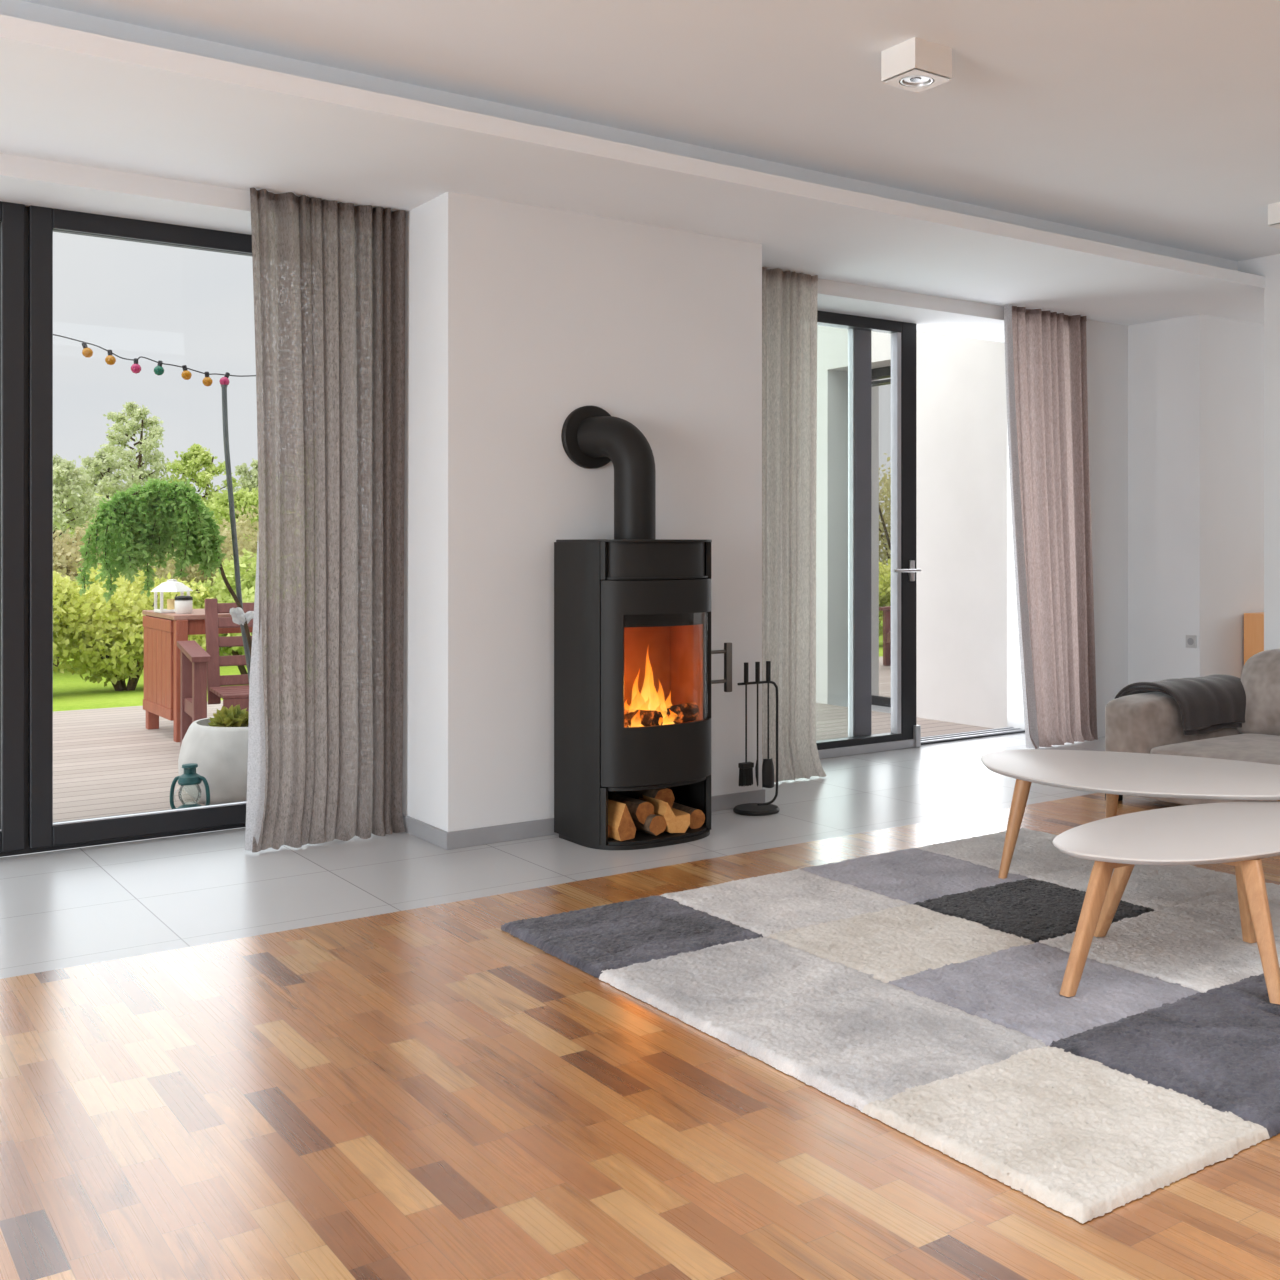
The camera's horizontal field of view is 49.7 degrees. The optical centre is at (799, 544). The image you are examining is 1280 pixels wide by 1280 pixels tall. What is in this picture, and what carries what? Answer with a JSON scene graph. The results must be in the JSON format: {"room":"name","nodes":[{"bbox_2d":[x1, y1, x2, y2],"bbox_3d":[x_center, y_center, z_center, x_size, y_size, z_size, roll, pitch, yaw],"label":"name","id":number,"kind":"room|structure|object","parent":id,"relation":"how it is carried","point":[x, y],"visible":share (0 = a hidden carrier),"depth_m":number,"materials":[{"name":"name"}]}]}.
{"room":"living room","nodes":[
{"label":"living room","id":0,"kind":"room"},
{"bbox_2d":[0,733,1104,978],"bbox_3d":[-1.121,1.250,5.686,14.000,0.100,1.682,0,0,-38],"label":"floor tiles","id":1,"kind":"structure","parent":0,"point":[60,909],"depth_m":5.06,"materials":[{"name":"grey tile"}]},
{"bbox_2d":[554,406,731,849],"bbox_3d":[-0.630,0.306,5.685,0.688,1.788,0.517,0,0,-38],"label":"wood stove","id":2,"kind":"object","parent":1,"relation":"on","point":[622,603],"visible":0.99,"depth_m":5.51,"materials":[{"name":"black metal"}]},
{"bbox_2d":[608,799,635,840],"bbox_3d":[-0.765,1.094,5.501,0.088,0.148,0.262,0,0,-38],"label":"log","id":3,"kind":"object","parent":2,"relation":"in","point":[622,827],"visible":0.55,"depth_m":5.41,"materials":[{"name":"brown wood"}]},
{"bbox_2d":[624,709,662,726],"bbox_3d":[-0.658,0.720,5.578,0.170,0.097,0.100,0,0,24],"label":"log","id":4,"kind":"object","parent":2,"relation":"in","point":[647,717],"visible":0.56,"depth_m":5.54,"materials":[{"name":"brown wood"}]},
{"bbox_2d":[625,661,674,726],"bbox_3d":[-0.609,0.590,5.618,0.260,0.350,0.147,0,0,-38],"label":"fire","id":5,"kind":"object","parent":2,"relation":"in","point":[648,699],"visible":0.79,"depth_m":5.63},
{"bbox_2d":[634,814,666,835],"bbox_3d":[-0.646,1.126,5.568,0.094,0.086,0.243,0,0,-38],"label":"log","id":6,"kind":"object","parent":2,"relation":"in","point":[654,824],"visible":0.52,"depth_m":5.48,"materials":[{"name":"brown wood"}]},
{"bbox_2d":[600,542,710,579],"bbox_3d":[-0.559,0.062,5.508,0.526,0.148,0.097,0,0,-38],"label":"panel","id":7,"kind":"object","parent":2,"relation":"attached to","point":[618,560],"depth_m":5.43,"materials":[{"name":"black metal"}]},
{"bbox_2d":[639,794,689,832],"bbox_3d":[-0.565,1.103,5.625,0.121,0.132,0.251,0,0,-34],"label":"log","id":8,"kind":"object","parent":2,"relation":"in","point":[677,821],"visible":0.69,"depth_m":5.53,"materials":[{"name":"brown wood"}]},
{"bbox_2d":[631,788,674,808],"bbox_3d":[-0.620,1.052,5.722,0.108,0.100,0.220,0,0,-32],"label":"log","id":9,"kind":"object","parent":8,"relation":"on","point":[664,794],"visible":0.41,"depth_m":5.64,"materials":[{"name":"brown wood"}]},
{"bbox_2d":[665,702,698,723],"bbox_3d":[-0.557,0.713,5.693,0.307,0.110,0.072,0,0,-20],"label":"log","id":10,"kind":"object","parent":2,"relation":"in","point":[687,712],"visible":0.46,"depth_m":5.69,"materials":[{"name":"brown wood"}]},
{"bbox_2d":[672,802,704,828],"bbox_3d":[-0.499,1.129,5.726,0.086,0.080,0.252,0,0,-38],"label":"log","id":11,"kind":"object","parent":2,"relation":"on","point":[697,817],"visible":0.45,"depth_m":5.63,"materials":[{"name":"brown wood"}]},
{"bbox_3d":[-0.777,1.129,5.666,0.300,0.079,0.084,0,0,-38],"label":"log","id":12,"kind":"object","parent":2,"relation":"in","visible":0},
{"bbox_2d":[608,792,653,823],"bbox_3d":[-0.718,1.079,5.595,0.096,0.098,0.290,0,0,-41],"label":"log","id":13,"kind":"object","parent":12,"relation":"on","point":[639,810],"visible":0.61,"depth_m":5.49,"materials":[{"name":"brown wood"}]},
{"bbox_2d":[733,681,778,815],"bbox_3d":[-0.196,0.907,6.145,0.208,0.586,0.208,0,0,7],"label":"stand","id":14,"kind":"object","parent":1,"relation":"on","point":[749,809],"visible":1,"depth_m":6.14,"materials":[{"name":"black metal"}]},
{"bbox_2d":[738,662,753,785],"bbox_3d":[-0.241,0.800,6.095,0.066,0.551,0.036,0,0,-38],"label":"brush","id":15,"kind":"object","parent":14,"relation":"hanging from","point":[745,768],"visible":1,"depth_m":6.09,"materials":[{"name":"black metal"}]},
{"bbox_2d":[755,662,759,786],"bbox_3d":[-0.191,0.805,6.134,0.020,0.560,0.020,0,0,7],"label":"poker","id":16,"kind":"object","parent":14,"relation":"hanging from","point":[757,664],"visible":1,"depth_m":6.13,"materials":[{"name":"black metal"}]},
{"bbox_2d":[762,661,773,787],"bbox_3d":[-0.140,0.810,6.167,0.068,0.571,0.032,0,0,-38],"label":"shovel","id":17,"kind":"object","parent":14,"relation":"hanging from","point":[767,766],"visible":1,"depth_m":6.16,"materials":[{"name":"black metal"}]},
{"bbox_2d":[1244,612,1263,664],"bbox_3d":[3.184,0.812,8.701,0.900,0.775,0.208,0,0,-38],"label":"base cabinet","id":18,"kind":"object","parent":1,"relation":"on","point":[1253,622],"visible":0.12,"depth_m":8.46,"materials":[{"name":"orange wood"}]},
{"bbox_2d":[0,153,1127,737],"bbox_3d":[-2.505,-0.098,5.512,11.600,2.595,0.620,0,0,-38],"label":"wall","id":19,"kind":"structure","parent":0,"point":[28,181],"depth_m":8.25,"materials":[{"name":"paint"}]},
{"bbox_2d":[0,201,251,856],"bbox_3d":[-3.256,-0.072,5.150,3.070,2.545,0.130,0,0,-38],"label":"window","id":20,"kind":"structure","parent":19,"relation":"attached to","point":[27,826],"depth_m":5.30,"materials":[{"name":"metal"}]},
{"bbox_2d":[0,827,245,857],"bbox_3d":[-1.929,1.271,6.237,9.400,0.098,0.180,0,0,-38],"label":"sill","id":21,"kind":"structure","parent":20,"relation":"attached to","point":[242,827],"depth_m":5.61,"materials":[{"name":"grey metal"}]},
{"bbox_2d":[816,310,1024,758],"bbox_3d":[0.475,-0.085,8.033,2.600,2.630,0.270,0,0,-38],"label":"door","id":22,"kind":"structure","parent":19,"relation":"attached to","point":[905,733],"depth_m":8.03,"materials":[{"name":"grey metal"}]},
{"bbox_2d":[402,192,761,831],"bbox_3d":[-0.928,-0.098,6.043,1.534,2.595,0.474,0,0,-38],"label":"wall","id":23,"kind":"structure","parent":0,"point":[519,318],"depth_m":5.64,"materials":[{"name":"paint"}]},
{"bbox_2d":[403,789,764,849],"bbox_3d":[-0.924,1.166,6.038,1.558,0.068,0.486,0,0,-38],"label":"baseboard","id":24,"kind":"structure","parent":23,"relation":"attached to","point":[446,840],"depth_m":5.56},
{"bbox_2d":[0,0,1279,325],"bbox_3d":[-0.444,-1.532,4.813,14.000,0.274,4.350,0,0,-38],"label":"ceiling","id":25,"kind":"structure","parent":0,"point":[76,88],"depth_m":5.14,"materials":[{"name":"paint"}]},
{"bbox_2d":[245,187,405,852],"bbox_3d":[-1.904,-0.098,5.502,0.634,2.587,0.097,0,0,-38],"label":"curtain","id":26,"kind":"object","parent":25,"relation":"hanging from","point":[325,727],"visible":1,"depth_m":5.51,"materials":[{"name":"beige fabric"}]},
{"bbox_2d":[762,267,825,782],"bbox_3d":[-0.125,-0.098,6.873,0.625,2.587,0.103,0,0,-38],"label":"curtain","id":27,"kind":"object","parent":25,"relation":"hanging from","point":[789,299],"visible":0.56,"depth_m":6.95,"materials":[{"name":"beige fabric"}]},
{"bbox_2d":[881,37,951,92],"bbox_3d":[0.369,-1.519,4.326,0.158,0.100,0.158,0,0,-38],"label":"ceiling spotlight","id":28,"kind":"object","parent":25,"relation":"attached to","point":[917,65],"visible":1,"depth_m":4.28,"materials":[{"name":"metal"}]},
{"bbox_2d":[1004,304,1097,748],"bbox_3d":[1.520,-0.098,8.153,0.811,2.587,0.120,0,0,-38],"label":"curtain","id":29,"kind":"object","parent":25,"relation":"hanging from","point":[1046,351],"visible":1,"depth_m":8.14,"materials":[{"name":"beige fabric"}]},
{"bbox_2d":[1268,202,1279,228],"bbox_3d":[2.267,-1.519,6.277,0.158,0.100,0.158,0,0,-38],"label":"ceiling spotlight","id":30,"kind":"object","parent":25,"relation":"attached to","point":[1273,209],"visible":1,"depth_m":6.27,"materials":[{"name":"metal"}]},
{"bbox_2d":[0,793,1279,1279],"bbox_3d":[1.705,1.250,2.043,14.000,0.100,7.538,0,0,-38],"label":"floor","id":31,"kind":"structure","parent":0,"point":[433,1092],"depth_m":2.74,"materials":[{"name":"brown wood"}]},
{"bbox_2d":[501,828,1279,1223],"bbox_3d":[0.713,1.184,4.054,2.365,0.031,2.351,0,0,-38],"label":"rug","id":32,"kind":"object","parent":31,"relation":"on","point":[917,990],"visible":0.91,"depth_m":3.55,"materials":[{"name":"carpet"}]},
{"bbox_2d":[981,749,1279,878],"bbox_3d":[1.263,1.000,4.833,1.369,0.400,0.886,0,0,39],"label":"coffee table","id":33,"kind":"object","parent":32,"relation":"on","point":[1114,774],"visible":0.93,"depth_m":4.80,"materials":[{"name":"beige paint"}]},
{"bbox_2d":[1053,801,1279,1004],"bbox_3d":[1.167,0.999,3.949,0.654,0.348,1.213,0,0,36],"label":"coffee table","id":34,"kind":"object","parent":32,"relation":"on","point":[1238,835],"visible":1,"depth_m":3.77,"materials":[{"name":"beige paint"}]},
{"bbox_2d":[1105,649,1279,804],"bbox_3d":[2.589,0.849,5.907,1.286,0.703,2.284,0,0,-38],"label":"sofa","id":35,"kind":"object","parent":31,"relation":"on","point":[1150,722],"visible":0.62,"depth_m":6.33,"materials":[{"name":"beige fabric"}]},
{"bbox_2d":[1114,674,1245,734],"bbox_3d":[1.876,0.775,6.617,0.683,0.259,0.406,0,0,-38],"label":"throw blanket","id":36,"kind":"object","parent":35,"relation":"on","point":[1209,703],"visible":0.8,"depth_m":6.47,"materials":[{"name":"grey fabric"}]},
{"bbox_2d":[1150,733,1279,764],"bbox_3d":[2.182,0.959,6.148,0.939,0.135,0.863,0,0,-38],"label":"seat cushion","id":37,"kind":"object","parent":35,"relation":"on","point":[1249,747],"depth_m":6.14,"materials":[{"name":"beige fabric"}]},
{"bbox_2d":[1237,649,1279,735],"bbox_3d":[2.492,0.724,6.412,0.384,0.455,0.917,0,0,-38],"label":"cushion","id":38,"kind":"object","parent":35,"relation":"on","point":[1260,677],"depth_m":6.54,"materials":[{"name":"beige fabric"}]},
{"bbox_2d":[1128,314,1263,684],"bbox_3d":[3.290,-0.098,9.274,2.630,2.595,0.540,0,0,-38],"label":"wall","id":39,"kind":"structure","parent":0,"point":[1196,382],"depth_m":8.46,"materials":[{"name":"paint"}]},
{"bbox_2d":[1186,635,1196,647],"bbox_3d":[2.377,0.587,8.297,0.012,0.077,0.075,0,0,-38],"label":"wall socket","id":40,"kind":"object","parent":39,"relation":"attached to","point":[1191,640],"visible":1,"depth_m":8.29,"materials":[{"name":"plastic"}]},
{"bbox_2d":[1238,257,1263,275],"bbox_3d":[2.573,-1.514,7.568,0.250,0.111,0.163,0,0,-38],"label":"wall","id":41,"kind":"structure","parent":0,"point":[1255,266],"depth_m":7.48,"materials":[{"name":"paint"}]},
{"bbox_2d":[1264,254,1279,650],"bbox_3d":[4.928,-0.184,4.533,0.250,2.769,7.520,0,0,-38],"label":"wall","id":42,"kind":"structure","parent":0,"point":[1272,262],"depth_m":7.38,"materials":[{"name":"paint"}]},
{"label":"outside","id":43,"kind":"structure","parent":0,"visible":0},
{"bbox_2d":[53,700,992,821],"bbox_3d":[-5.120,1.270,7.071,12.580,0.100,5.050,0,0,-38],"label":"deck","id":44,"kind":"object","parent":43,"point":[106,761],"depth_m":7.95,"materials":[{"name":"grey wood"}]},
{"bbox_2d":[170,763,209,808],"bbox_3d":[-2.730,1.099,6.109,0.146,0.242,0.128,0,0,-38],"label":"hurricane lantern","id":45,"kind":"object","parent":44,"relation":"on","point":[190,777],"visible":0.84,"depth_m":6.10,"materials":[{"name":"teal metal"}]},
{"bbox_2d":[142,609,252,741],"bbox_3d":[-3.735,0.828,9.066,0.986,0.785,0.855,0,0,-38],"label":"garden table","id":46,"kind":"object","parent":44,"relation":"on","point":[162,631],"visible":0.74,"depth_m":8.66,"materials":[{"name":"red wood"}]},
{"bbox_2d":[151,579,192,612],"bbox_3d":[-4.055,0.327,8.815,0.236,0.214,0.236,0,0,27],"label":"lantern","id":47,"kind":"object","parent":46,"relation":"on","point":[172,585],"visible":0.7,"depth_m":8.77,"materials":[{"name":"white metal"}]},
{"bbox_2d":[167,599,174,608],"bbox_3d":[-4.055,0.382,8.815,0.060,0.067,0.060,0,0,-38],"label":"candle","id":48,"kind":"object","parent":47,"relation":"on","point":[170,602],"depth_m":8.79,"materials":[{"name":"wax"}]},
{"bbox_2d":[174,596,192,613],"bbox_3d":[-3.903,0.378,8.642,0.106,0.112,0.106,0,0,-38],"label":"candle jar","id":49,"kind":"object","parent":46,"relation":"on","point":[183,604],"visible":1,"depth_m":8.60,"materials":[{"name":"white glass"}]},
{"bbox_2d":[178,717,247,804],"bbox_3d":[-2.662,1.038,6.668,0.684,0.365,0.684,0,0,-38],"label":"planter","id":50,"kind":"object","parent":44,"relation":"on","point":[220,754],"visible":0.34,"depth_m":6.36,"materials":[{"name":"ceramic"}]},
{"bbox_2d":[75,476,251,655],"bbox_3d":[-2.950,0.289,6.409,0.752,1.224,0.435,0,0,-15],"label":"weeping tree","id":51,"kind":"object","parent":50,"relation":"on","point":[149,520],"visible":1,"depth_m":6.36,"materials":[{"name":"green plant"}]},
{"bbox_2d":[208,704,248,726],"bbox_3d":[-2.718,0.840,6.511,0.197,0.159,0.210,0,0,29],"label":"succulent","id":52,"kind":"object","parent":50,"relation":"in","point":[233,716],"visible":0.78,"depth_m":6.49,"materials":[{"name":"green plant"}]},
{"bbox_2d":[221,385,250,679],"bbox_3d":[-2.719,0.061,6.635,0.040,1.681,0.189,0,0,43],"label":"pole","id":53,"kind":"object","parent":50,"relation":"in","point":[224,387],"visible":0.85,"depth_m":6.60,"materials":[{"name":"grey metal"}]},
{"bbox_2d":[53,334,255,385],"bbox_3d":[-2.974,-0.907,6.426,1.829,0.297,0.045,0,0,-38],"label":"string lights","id":54,"kind":"object","parent":53,"relation":"hanging from","point":[87,352],"visible":0.94,"depth_m":6.38},
{"bbox_2d":[229,607,253,624],"bbox_3d":[-2.704,0.343,6.618,0.073,0.090,0.125,0,0,23],"label":"ribbon bow","id":55,"kind":"object","parent":53,"relation":"attached to","point":[238,615],"visible":1,"depth_m":6.58,"materials":[{"name":"white fabric"}]},
{"bbox_2d":[245,712,248,725],"bbox_3d":[-2.566,0.833,6.580,0.219,0.158,0.204,0,0,13],"label":"succulent","id":56,"kind":"object","parent":50,"relation":"in","point":[246,713],"visible":0.02,"depth_m":6.55,"materials":[{"name":"green plant"}]},
{"bbox_2d":[177,599,253,745],"bbox_3d":[-3.238,0.775,8.252,0.900,0.889,0.771,0,0,-31],"label":"armchair","id":57,"kind":"object","parent":44,"relation":"on","point":[200,677],"visible":0.38,"depth_m":8.22,"materials":[{"name":"brown wood"}]},
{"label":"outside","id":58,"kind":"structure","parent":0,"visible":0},
{"bbox_2d":[53,652,247,711],"bbox_3d":[-21.339,1.300,35.654,100.000,0.100,60.000,0,0,-38],"label":"lawn","id":59,"kind":"structure","parent":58,"point":[70,692],"depth_m":12.08,"materials":[{"name":"green plant"}]},
{"bbox_2d":[53,571,92,672],"bbox_3d":[-6.801,0.690,11.432,1.653,1.280,1.329,0,0,-38],"label":"shrub","id":60,"kind":"object","parent":59,"relation":"on","point":[60,584],"visible":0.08,"depth_m":11.72,"materials":[{"name":"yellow plant"}]},
{"bbox_2d":[53,454,110,543],"bbox_3d":[-10.635,0.012,19.671,2.362,2.678,2.030,0,0,5],"label":"tree","id":61,"kind":"object","parent":59,"relation":"on","point":[68,480],"visible":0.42,"depth_m":19.48,"materials":[{"name":"green plant"}]},
{"bbox_2d":[60,449,132,499],"bbox_3d":[-12.222,-0.176,24.052,1.739,3.054,1.924,0,0,36],"label":"tree","id":62,"kind":"object","parent":59,"relation":"on","point":[109,483],"visible":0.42,"depth_m":23.91,"materials":[{"name":"green plant"}]},
{"bbox_2d":[60,493,157,564],"bbox_3d":[-11.198,0.256,21.767,2.252,2.191,2.118,0,0,21],"label":"tree","id":63,"kind":"object","parent":59,"relation":"on","point":[96,494],"visible":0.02,"depth_m":21.35,"materials":[{"name":"green plant"}]},
{"bbox_2d":[53,514,179,666],"bbox_3d":[-7.955,0.471,14.441,2.494,1.724,1.785,0,0,-38],"label":"shrub","id":64,"kind":"object","parent":59,"relation":"on","point":[65,556],"visible":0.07,"depth_m":14.52,"materials":[{"name":"green plant"}]},
{"bbox_2d":[86,401,173,565],"bbox_3d":[-12.319,-0.649,25.392,2.261,4.002,2.123,0,0,-38],"label":"tree","id":65,"kind":"object","parent":59,"relation":"on","point":[136,472],"visible":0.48,"depth_m":25.12,"materials":[{"name":"green plant"}]},
{"bbox_2d":[53,564,215,690],"bbox_3d":[-6.154,0.736,12.409,1.232,1.192,1.907,0,0,43],"label":"shrub","id":66,"kind":"object","parent":59,"relation":"on","point":[111,641],"visible":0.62,"depth_m":12.02,"materials":[{"name":"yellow plant"}]},
{"bbox_2d":[160,443,240,518],"bbox_3d":[-11.152,-0.275,25.686,2.333,3.255,2.059,0,0,-38],"label":"tree","id":67,"kind":"object","parent":59,"relation":"on","point":[194,460],"visible":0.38,"depth_m":25.33,"materials":[{"name":"green plant"}]},
{"bbox_2d":[145,506,258,655],"bbox_3d":[-6.811,0.432,16.136,2.124,1.826,2.143,0,0,19],"label":"shrub","id":68,"kind":"object","parent":59,"relation":"on","point":[250,546],"visible":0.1,"depth_m":15.54,"materials":[{"name":"green plant"}]},
{"bbox_2d":[155,486,258,562],"bbox_3d":[-8.338,0.230,20.660,2.808,2.245,2.448,0,0,-38],"label":"tree","id":69,"kind":"object","parent":59,"relation":"on","point":[220,505],"visible":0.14,"depth_m":20.45,"materials":[{"name":"green plant"}]},
{"bbox_2d":[184,548,256,674],"bbox_3d":[-5.169,0.673,12.976,1.403,1.317,1.560,0,0,8],"label":"shrub","id":70,"kind":"object","parent":59,"relation":"on","point":[220,590],"visible":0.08,"depth_m":12.72,"materials":[{"name":"green plant"}]},
{"bbox_2d":[233,458,257,492],"bbox_3d":[-9.913,-0.126,25.179,1.864,2.957,1.813,0,0,-11],"label":"tree","id":71,"kind":"object","parent":59,"relation":"on","point":[245,478],"visible":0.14,"depth_m":25.04,"materials":[{"name":"green plant"}]},
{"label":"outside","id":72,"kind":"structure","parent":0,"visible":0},
{"bbox_2d":[816,325,1006,728],"bbox_3d":[0.647,-1.750,11.546,2.020,6.100,5.050,0,0,-38],"label":"wall","id":73,"kind":"structure","parent":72,"point":[961,405],"depth_m":9.44,"materials":[{"name":"white paint"}]},
{"bbox_2d":[871,366,890,706],"bbox_3d":[0.689,-0.062,10.253,0.080,2.565,0.915,0,0,-38],"label":"window","id":74,"kind":"structure","parent":73,"relation":"in","point":[880,377],"depth_m":10.36,"materials":[{"name":"clear glass"}]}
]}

